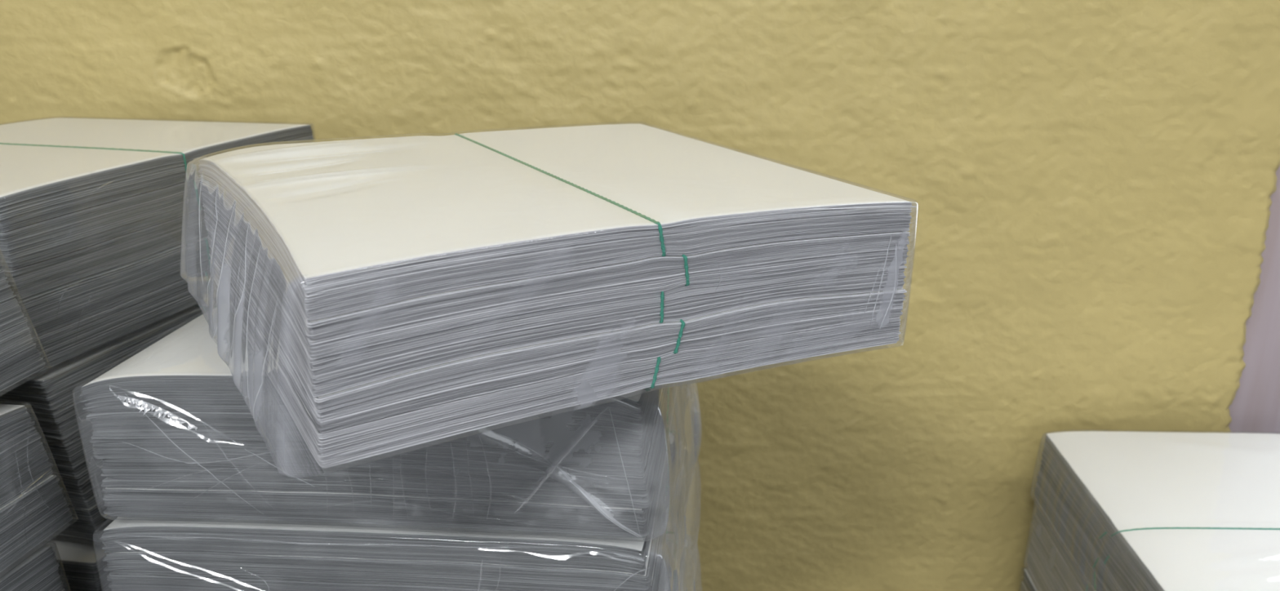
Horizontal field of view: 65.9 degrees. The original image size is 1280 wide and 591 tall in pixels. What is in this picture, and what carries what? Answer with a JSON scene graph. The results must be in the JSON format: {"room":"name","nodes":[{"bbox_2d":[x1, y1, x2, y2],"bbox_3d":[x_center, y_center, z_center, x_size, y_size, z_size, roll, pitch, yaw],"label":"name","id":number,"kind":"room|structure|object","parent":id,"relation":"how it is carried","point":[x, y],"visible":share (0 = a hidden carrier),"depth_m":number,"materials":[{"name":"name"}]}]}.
{"room":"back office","nodes":[
{"label":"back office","id":0,"kind":"room"},
{"bbox_2d":[0,0,1279,590],"bbox_3d":[-0.969,-0.930,0.854,3.284,2.750,0.143,-1,18,0],"label":"wall","id":1,"kind":"structure","parent":0,"point":[1091,184],"depth_m":1.03,"materials":[{"name":"yellow paint"}]},
{"bbox_2d":[1228,165,1279,434],"bbox_3d":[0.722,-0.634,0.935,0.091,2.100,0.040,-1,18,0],"label":"door","id":2,"kind":"structure","parent":1,"relation":"in","point":[1255,408],"depth_m":1.14,"materials":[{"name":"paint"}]},
{"bbox_3d":[-0.137,1.114,-1.468,4.900,0.433,5.930,-1,18,0],"label":"floor","id":3,"kind":"structure","parent":0,"visible":0},
{"bbox_2d":[0,543,65,590],"bbox_3d":[-0.526,0.228,0.487,0.300,0.084,0.335,3,18,11],"label":"paper package","id":4,"kind":"object","parent":3,"relation":"on","point":[37,570],"visible":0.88,"depth_m":0.58},
{"bbox_2d":[0,404,72,573],"bbox_3d":[-0.519,0.143,0.460,0.304,0.095,0.340,2,18,9],"label":"paper package","id":5,"kind":"object","parent":4,"relation":"on","point":[33,506],"visible":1,"depth_m":0.57},
{"bbox_2d":[0,262,44,391],"bbox_3d":[-0.525,0.052,0.439,0.302,0.090,0.348,2,18,8],"label":"paper package","id":6,"kind":"object","parent":5,"relation":"on","point":[20,358],"visible":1,"depth_m":0.56},
{"bbox_2d":[40,533,111,590],"bbox_3d":[-0.474,0.141,0.831,0.299,0.043,0.329,2,18,10],"label":"paper package","id":7,"kind":"object","parent":3,"relation":"on","point":[82,566],"visible":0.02,"depth_m":0.66},
{"bbox_2d":[0,293,217,542],"bbox_3d":[-0.472,0.053,0.834,0.319,0.127,0.330,4,19,15],"label":"paper package","id":8,"kind":"object","parent":7,"relation":"on","point":[51,395],"visible":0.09,"depth_m":0.66},
{"bbox_2d":[0,117,314,373],"bbox_3d":[-0.479,-0.063,0.800,0.302,0.128,0.330,4,19,17],"label":"paper package","id":9,"kind":"object","parent":8,"relation":"on","point":[100,242],"visible":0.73,"depth_m":0.70},
{"bbox_2d":[680,542,687,590],"bbox_3d":[-0.128,0.292,0.750,0.346,0.094,0.306,1,18,6],"label":"paper package","id":10,"kind":"object","parent":3,"relation":"on","point":[682,587],"visible":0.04,"depth_m":0.84},
{"bbox_2d":[657,445,686,590],"bbox_3d":[-0.130,0.207,0.722,0.346,0.090,0.305,1,18,6],"label":"paper package","id":11,"kind":"object","parent":10,"relation":"on","point":[673,559],"visible":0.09,"depth_m":0.74},
{"bbox_2d":[99,382,684,590],"bbox_3d":[-0.131,0.127,0.694,0.342,0.090,0.308,1,18,6],"label":"paper package","id":12,"kind":"object","parent":11,"relation":"on","point":[144,553],"visible":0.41,"depth_m":0.55},
{"bbox_2d":[78,306,675,537],"bbox_3d":[-0.132,0.041,0.669,0.335,0.100,0.312,1,18,6],"label":"paper package","id":13,"kind":"object","parent":12,"relation":"on","point":[175,436],"visible":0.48,"depth_m":0.54},
{"bbox_2d":[198,123,916,468],"bbox_3d":[-0.070,-0.031,0.583,0.347,0.103,0.303,-11,20,-29],"label":"paper package","id":14,"kind":"object","parent":13,"relation":"on","point":[393,294],"visible":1,"depth_m":0.47},
{"bbox_2d":[1020,568,1040,590],"bbox_3d":[0.575,0.404,0.986,0.298,0.088,0.329,1,18,4],"label":"paper package","id":15,"kind":"object","parent":3,"relation":"on","point":[1028,583],"visible":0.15,"depth_m":1.12},
{"bbox_2d":[1026,502,1094,590],"bbox_3d":[0.578,0.319,0.960,0.302,0.084,0.329,1,18,4],"label":"paper package","id":16,"kind":"object","parent":15,"relation":"on","point":[1051,562],"visible":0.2,"depth_m":1.06},
{"bbox_2d":[1034,431,1279,590],"bbox_3d":[0.579,0.235,0.938,0.308,0.087,0.332,0,18,4],"label":"paper package","id":17,"kind":"object","parent":16,"relation":"on","point":[1135,511],"visible":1,"depth_m":0.95}
]}

